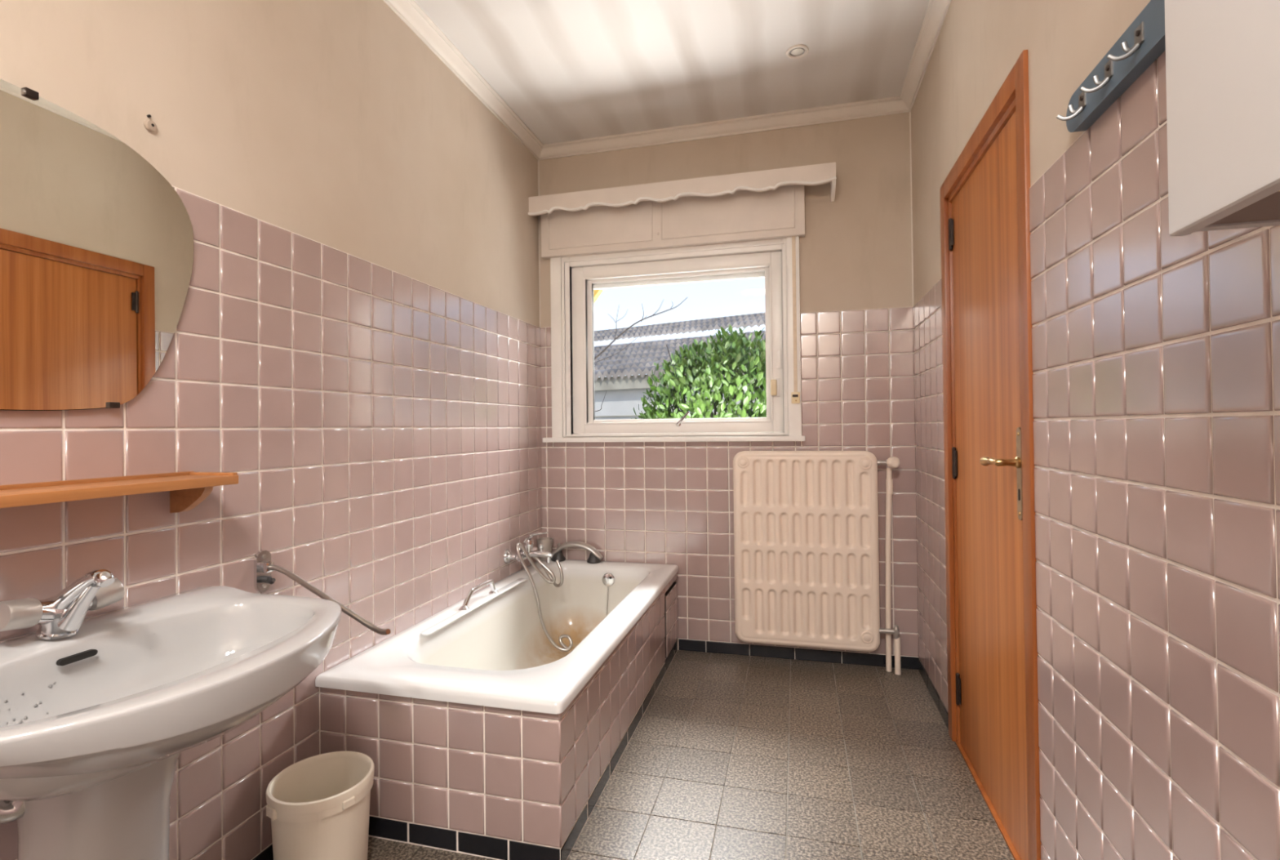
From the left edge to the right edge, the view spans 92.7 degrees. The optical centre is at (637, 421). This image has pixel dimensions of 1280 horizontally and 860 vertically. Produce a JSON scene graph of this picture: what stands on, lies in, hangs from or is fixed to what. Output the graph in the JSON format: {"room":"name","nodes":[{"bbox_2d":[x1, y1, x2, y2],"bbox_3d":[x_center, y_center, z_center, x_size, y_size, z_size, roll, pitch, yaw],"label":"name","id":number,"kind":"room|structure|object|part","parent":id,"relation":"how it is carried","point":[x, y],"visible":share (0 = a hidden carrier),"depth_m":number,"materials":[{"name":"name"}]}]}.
{"room":"bathroom","nodes":[
{"label":"bathroom","id":0,"kind":"room"},
{"bbox_2d":[0,0,542,859],"bbox_3d":[-1.177,-0.166,1.403,0.266,2.694,4.641,-1,-1,15],"label":"wall","id":1,"kind":"structure","parent":0,"point":[356,339],"depth_m":1.72,"materials":[{"name":"pink tile"}]},
{"bbox_2d":[0,79,193,410],"bbox_3d":[-1.118,-0.313,1.080,0.018,0.585,0.701,-1,-1,15],"label":"wall mirror","id":2,"kind":"object","parent":1,"relation":"attached to","point":[96,245],"visible":1,"depth_m":1.19,"materials":[{"name":"silver mirror"}]},
{"bbox_2d":[0,471,238,512],"bbox_3d":[-1.057,0.155,1.054,0.136,0.090,0.712,-1,-1,15],"label":"wooden shelf","id":3,"kind":"object","parent":1,"relation":"attached to","point":[188,489],"visible":1,"depth_m":1.19,"materials":[{"name":"brown wood"}]},
{"bbox_3d":[-1.119,0.116,1.071,0.008,0.009,0.712,-1,-1,15],"label":"rail","id":4,"kind":"part","parent":3,"relation":"part of","materials":[{"name":"brown wood"}]},
{"bbox_2d":[143,114,156,132],"bbox_3d":[-1.064,-0.652,1.335,0.012,0.035,0.025,-1,-1,15],"label":"hook","id":5,"kind":"object","parent":1,"relation":"attached to","point":[149,125],"visible":1,"depth_m":1.33,"materials":[{"name":"plastic"}]},
{"bbox_2d":[251,842,273,859],"bbox_3d":[-1.242,1.140,0.569,0.007,0.060,2.492,-1,-1,15],"label":"baseboard","id":6,"kind":"structure","parent":1,"relation":"attached to","point":[267,853],"depth_m":1.60,"materials":[{"name":"tile"}]},
{"bbox_2d":[253,550,390,634],"bbox_3d":[-0.790,0.421,1.519,0.420,0.178,0.047,-1,-1,22],"label":"towel rail","id":7,"kind":"object","parent":1,"relation":"attached to","point":[264,566],"visible":0.98,"depth_m":1.57,"materials":[{"name":"silver metal"}]},
{"bbox_3d":[-0.978,0.389,1.595,0.009,0.108,0.046,-1,-1,15],"label":"wall plate","id":8,"kind":"part","parent":7,"relation":"part of","materials":[{"name":"silver metal"}]},
{"bbox_2d":[260,560,274,573],"bbox_3d":[-0.965,0.378,1.591,0.022,0.026,0.024,-1,-1,15],"label":"socket","id":9,"kind":"object","parent":7,"relation":"attached to","point":[266,566],"depth_m":1.58,"materials":[{"name":"silver metal"}]},
{"bbox_2d":[261,574,275,583],"bbox_3d":[-0.957,0.410,1.589,0.039,0.021,0.019,-1,-1,15],"label":"socket","id":10,"kind":"object","parent":7,"relation":"attached to","point":[265,579],"depth_m":1.58,"materials":[{"name":"metal"}]},
{"bbox_2d":[382,0,543,159],"bbox_3d":[-1.040,-1.488,1.377,0.056,0.058,4.121,-1,-1,15],"label":"trim","id":11,"kind":"structure","parent":1,"relation":"attached to","point":[409,11],"depth_m":2.55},
{"bbox_2d":[503,531,573,651],"bbox_3d":[-0.456,0.808,2.960,0.323,0.548,0.236,-1,-1,15],"label":"mixer","id":12,"kind":"object","parent":1,"relation":"attached to","point":[526,550],"visible":1,"depth_m":2.93,"materials":[{"name":"silver metal"}]},
{"bbox_3d":[-0.499,0.563,2.983,0.128,0.057,0.044,-1,-1,15],"label":"lever","id":13,"kind":"part","parent":12,"relation":"part of","materials":[{"name":"silver metal"}]},
{"bbox_3d":[-0.479,0.655,2.981,0.135,0.057,0.038,-1,-1,11],"label":"spout","id":14,"kind":"part","parent":12,"relation":"part of","materials":[{"name":"silver metal"}]},
{"bbox_3d":[-0.470,0.613,2.980,0.026,0.037,0.026,-1,-1,15],"label":"diverter knob","id":15,"kind":"part","parent":12,"relation":"part of","materials":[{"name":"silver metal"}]},
{"bbox_2d":[537,160,540,327],"bbox_3d":[-0.542,-0.982,3.369,0.006,0.924,0.006,-1,-1,15],"label":"trim","id":16,"kind":"structure","parent":1,"relation":"attached to","point":[538,160],"depth_m":3.37,"materials":[{"name":"beige paint"}]},
{"bbox_2d":[413,0,929,144],"bbox_3d":[-0.146,-1.602,1.145,2.426,0.150,4.641,-1,-1,15],"label":"ceiling","id":17,"kind":"structure","parent":0,"point":[570,70],"depth_m":2.53,"materials":[{"name":"paint"}]},
{"bbox_2d":[786,44,808,59],"bbox_3d":[0.656,-1.520,2.511,0.090,0.011,0.090,-1,-1,15],"label":"recessed light","id":18,"kind":"object","parent":17,"relation":"in","point":[796,50],"visible":1,"depth_m":2.51,"materials":[{"name":"white metal"}]},
{"bbox_2d":[367,649,1014,859],"bbox_3d":[-0.116,1.238,1.117,2.426,0.150,4.641,-1,-1,15],"label":"floor","id":19,"kind":"structure","parent":0,"point":[731,757],"depth_m":2.01,"materials":[{"name":"tile"}]},
{"bbox_2d":[0,568,342,859],"bbox_3d":[-0.852,0.714,1.079,0.516,0.908,0.676,-1,-1,15],"label":"washbasin","id":20,"kind":"object","parent":19,"relation":"on","point":[98,713],"visible":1,"depth_m":1.04,"materials":[{"name":"ceramic"}]},
{"bbox_2d":[0,568,124,639],"bbox_3d":[-1.006,0.324,1.098,0.158,0.124,0.191,-1,-1,15],"label":"tap","id":21,"kind":"object","parent":20,"relation":"on","point":[61,615],"depth_m":1.08,"materials":[{"name":"silver metal"}]},
{"bbox_2d":[266,750,374,859],"bbox_3d":[-0.800,1.035,1.547,0.246,0.278,0.247,-1,-1,15],"label":"trash can","id":22,"kind":"object","parent":19,"relation":"on","point":[317,806],"visible":1,"depth_m":1.50,"materials":[{"name":"plastic"}]},
{"bbox_2d":[319,572,678,859],"bbox_3d":[-0.359,0.970,2.466,0.756,0.417,1.624,-1,-1,15],"label":"surround","id":23,"kind":"object","parent":19,"relation":"on","point":[497,783],"visible":0.84,"depth_m":1.69,"materials":[{"name":"tile"}]},
{"bbox_2d":[315,557,678,713],"bbox_3d":[-0.359,0.889,2.460,0.761,0.456,1.637,-1,-1,15],"label":"bathtub","id":24,"kind":"object","parent":23,"relation":"on","point":[491,646],"visible":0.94,"depth_m":2.32,"materials":[{"name":"ceramic"}]},
{"bbox_3d":[-0.637,0.735,2.495,0.042,0.007,0.800,-1,-1,15],"label":"armrest","id":25,"kind":"part","parent":24,"relation":"part of","materials":[{"name":"metal"}]},
{"bbox_3d":[-0.650,0.701,2.510,0.042,0.072,0.284,-1,-1,15],"label":"grip handle","id":26,"kind":"part","parent":24,"relation":"part of","materials":[{"name":"silver metal"}]},
{"bbox_2d":[537,537,552,560],"bbox_3d":[-0.498,0.685,3.288,0.086,0.115,0.086,-1,-1,15],"label":"tumbler","id":27,"kind":"object","parent":24,"relation":"on","point":[551,538],"visible":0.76,"depth_m":3.27,"materials":[{"name":"beige"}]},
{"bbox_2d":[551,541,603,563],"bbox_3d":[-0.325,0.688,3.252,0.290,0.105,0.076,-1,-1,15],"label":"grab bar","id":28,"kind":"object","parent":24,"relation":"on","point":[595,556],"visible":0.97,"depth_m":3.23,"materials":[{"name":"silver metal"}]},
{"bbox_2d":[551,551,565,561],"bbox_3d":[-0.424,0.716,3.277,0.076,0.051,0.076,-1,-1,15],"label":"cup","id":29,"kind":"object","parent":28,"relation":"on","point":[557,555],"depth_m":3.26,"materials":[{"name":"rubber"}]},
{"bbox_2d":[586,552,600,563],"bbox_3d":[-0.231,0.714,3.227,0.076,0.051,0.076,-1,-1,15],"label":"cup","id":30,"kind":"object","parent":28,"relation":"on","point":[594,557],"depth_m":3.20,"materials":[{"name":"rubber"}]},
{"bbox_3d":[0.160,0.968,3.015,0.019,0.289,0.280,-1,-1,15],"label":"access panel","id":31,"kind":"part","parent":23,"relation":"part of","materials":[{"name":"pink tile"}]},
{"bbox_2d":[538,112,918,669],"bbox_3d":[0.423,-0.017,3.257,2.426,2.990,0.285,-1,-1,15],"label":"wall","id":32,"kind":"structure","parent":0,"point":[652,502],"depth_m":3.01,"materials":[{"name":"pink tile"}]},
{"bbox_2d":[541,184,804,259],"bbox_3d":[0.148,-1.042,3.166,1.382,0.279,0.055,-1,-1,15],"label":"box","id":33,"kind":"object","parent":32,"relation":"attached to","point":[743,215],"visible":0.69,"depth_m":3.13,"materials":[{"name":"white wood"}]},
{"bbox_3d":[-0.204,-1.040,3.234,0.580,0.214,0.007,-1,-1,15],"label":"panel moulding","id":34,"kind":"part","parent":33,"relation":"part of","materials":[{"name":"white wood"}]},
{"bbox_3d":[-0.204,-1.040,3.235,0.568,0.202,0.004,-1,-1,15],"label":"panel","id":35,"kind":"part","parent":33,"relation":"part of","materials":[{"name":"white wood"}]},
{"bbox_3d":[0.444,-1.049,3.066,0.668,0.214,0.007,-1,-1,15],"label":"panel moulding","id":36,"kind":"part","parent":33,"relation":"part of","materials":[{"name":"white wood"}]},
{"bbox_3d":[0.444,-1.049,3.067,0.656,0.202,0.004,-1,-1,15],"label":"panel","id":37,"kind":"part","parent":33,"relation":"part of","materials":[{"name":"white wood"}]},
{"bbox_2d":[542,236,804,442],"bbox_3d":[0.162,-0.404,3.209,1.369,1.012,0.155,-1,-1,15],"label":"window","id":38,"kind":"structure","parent":32,"relation":"in","point":[574,280],"depth_m":3.19,"materials":[{"name":"white paint"}]},
{"bbox_3d":[-0.439,-0.407,3.335,0.060,0.990,0.032,-1,-1,15],"label":"casing","id":39,"kind":"part","parent":38,"relation":"part of","materials":[{"name":"white paint"}]},
{"bbox_3d":[0.158,0.090,3.165,1.369,0.025,0.075,-1,-1,15],"label":"sill","id":40,"kind":"part","parent":38,"relation":"part of","materials":[{"name":"white paint"}]},
{"bbox_2d":[592,271,764,289],"bbox_3d":[0.198,-0.758,3.236,0.984,0.053,0.014,-1,-1,15],"label":"shutter","id":41,"kind":"object","parent":38,"relation":"attached to","point":[743,275],"depth_m":3.22,"materials":[{"name":"white plastic"}]},
{"bbox_3d":[0.688,-0.173,3.058,0.046,0.092,0.008,-1,-1,15],"label":"latch plate","id":42,"kind":"part","parent":38,"relation":"part of","materials":[{"name":"white paint"}]},
{"bbox_3d":[0.773,-0.423,3.021,0.060,0.990,0.032,-1,-1,15],"label":"casing","id":43,"kind":"part","parent":38,"relation":"part of","materials":[{"name":"white paint"}]},
{"bbox_2d":[528,162,836,215],"bbox_3d":[0.190,-1.134,3.110,1.559,0.137,0.142,-1,-1,15],"label":"pelmet","id":44,"kind":"object","parent":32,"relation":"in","point":[824,173],"depth_m":3.03,"materials":[{"name":"beige fabric"}]},
{"bbox_2d":[538,96,909,159],"bbox_3d":[0.366,-1.486,3.111,1.906,0.058,0.056,-1,-1,15],"label":"trim","id":45,"kind":"structure","parent":32,"relation":"attached to","point":[890,105],"depth_m":3.08,"materials":[{"name":"white wood"}]},
{"bbox_2d":[678,638,918,669],"bbox_3d":[0.767,1.142,3.015,1.149,0.060,0.007,-1,-1,15],"label":"baseboard","id":46,"kind":"structure","parent":32,"relation":"attached to","point":[704,646],"depth_m":3.01,"materials":[{"name":"tile"}]},
{"bbox_2d":[733,450,901,674],"bbox_3d":[0.848,0.653,2.929,0.763,1.030,0.127,-1,-1,15],"label":"radiator","id":47,"kind":"object","parent":32,"relation":"attached to","point":[806,551],"visible":1,"depth_m":2.92,"materials":[{"name":"metal"}]},
{"bbox_3d":[1.175,0.186,2.806,0.056,0.056,0.039,-1,-1,-4],"label":"valve knob","id":48,"kind":"part","parent":47,"relation":"part of","materials":[{"name":"plastic"}]},
{"bbox_2d":[909,111,913,306],"bbox_3d":[1.297,-1.007,2.892,0.006,0.924,0.006,-1,-1,15],"label":"trim","id":49,"kind":"structure","parent":32,"relation":"attached to","point":[909,112],"depth_m":2.89,"materials":[{"name":"beige paint"}]},
{"bbox_2d":[911,0,1279,859],"bbox_3d":[0.914,-0.194,0.860,0.266,2.694,4.641,-1,-1,15],"label":"wall","id":50,"kind":"structure","parent":0,"point":[1156,353],"depth_m":1.03,"materials":[{"name":"pink tile"}]},
{"bbox_2d":[899,0,951,111],"bbox_3d":[0.750,-1.512,0.912,0.056,0.058,4.121,-1,-1,15],"label":"trim","id":51,"kind":"structure","parent":50,"relation":"attached to","point":[936,11],"depth_m":2.45,"materials":[{"name":"white wood"}]},
{"bbox_2d":[918,657,948,728],"bbox_3d":[1.243,1.133,2.573,0.007,0.060,0.621,-1,-1,15],"label":"baseboard","id":52,"kind":"structure","parent":50,"relation":"attached to","point":[939,703],"depth_m":2.53,"materials":[{"name":"tile"}]},
{"bbox_2d":[939,49,1040,859],"bbox_3d":[1.078,0.139,1.855,0.178,2.043,0.871,-1,-1,15],"label":"door","id":53,"kind":"structure","parent":50,"relation":"in","point":[993,700],"depth_m":1.78,"materials":[{"name":"brown wood"}]},
{"bbox_3d":[1.155,0.140,2.255,0.031,2.040,0.058,-1,-1,15],"label":"casing","id":54,"kind":"part","parent":53,"relation":"part of","materials":[{"name":"brown wood"}]},
{"bbox_3d":[1.042,-0.851,1.872,0.031,0.062,0.755,-1,-1,15],"label":"casing","id":55,"kind":"part","parent":53,"relation":"part of","materials":[{"name":"brown wood"}]},
{"bbox_3d":[0.957,0.105,1.619,0.063,0.031,0.136,-1,-1,15],"label":"handle","id":56,"kind":"part","parent":53,"relation":"part of","materials":[{"name":"gold metal"}]},
{"bbox_3d":[0.978,0.132,1.558,0.009,0.237,0.034,-1,-1,15],"label":"handle plate","id":57,"kind":"part","parent":53,"relation":"part of","materials":[{"name":"brown metal"}]},
{"bbox_3d":[0.950,0.135,1.468,0.031,2.040,0.058,-1,-1,15],"label":"casing","id":58,"kind":"part","parent":53,"relation":"part of","materials":[{"name":"brown wood"}]},
{"bbox_2d":[1056,0,1165,132],"bbox_3d":[0.781,-0.589,1.014,0.062,0.072,0.377,-1,-1,15],"label":"hook rail","id":59,"kind":"object","parent":50,"relation":"attached to","point":[1143,42],"visible":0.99,"depth_m":0.99,"materials":[{"name":"grey metal"}]},
{"bbox_2d":[1164,0,1279,236],"bbox_3d":[0.538,-0.595,0.303,0.176,0.814,0.609,-1,-1,15],"label":"upper cabinet","id":60,"kind":"object","parent":50,"relation":"attached to","point":[1223,56],"visible":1,"depth_m":0.54,"materials":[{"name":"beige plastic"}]},
{"bbox_3d":[0.550,-0.202,0.297,0.144,0.014,0.581,-1,-1,15],"label":"panel","id":61,"kind":"part","parent":60,"relation":"part of","materials":[{"name":"white wood"}]},
{"label":"outside","id":62,"kind":"structure","parent":0,"visible":0},
{"bbox_3d":[6.666,1.686,31.000,50.000,0.100,56.619,-1,-1,15],"label":"ground","id":63,"kind":"structure","parent":62,"visible":0},
{"bbox_2d":[593,288,602,303],"bbox_3d":[-1.010,0.300,4.393,1.752,2.310,0.600,-1,-1,15],"label":"shed","id":64,"kind":"object","parent":63,"relation":"on","point":[597,293],"visible":0.1,"depth_m":3.95,"materials":[{"name":"yellow"}]},
{"bbox_2d":[594,297,687,411],"bbox_3d":[-0.321,0.218,5.252,1.559,2.477,0.076,-1,-1,15],"label":"bare sapling","id":65,"kind":"object","parent":63,"relation":"on","point":[654,314],"visible":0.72,"depth_m":5.20,"materials":[{"name":"brown plant"}]},
{"bbox_2d":[594,312,765,419],"bbox_3d":[1.786,-0.234,11.221,12.498,3.553,5.679,-1,-1,31],"label":"building","id":66,"kind":"structure","parent":63,"relation":"on","point":[624,393],"depth_m":9.94,"materials":[{"name":"tile"}]},
{"bbox_2d":[631,324,766,433],"bbox_3d":[0.849,0.290,5.352,1.760,2.317,1.473,-1,-1,31],"label":"shrub","id":67,"kind":"object","parent":63,"relation":"on","point":[708,370],"visible":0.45,"depth_m":5.05,"materials":[{"name":"green plant"}]}
]}

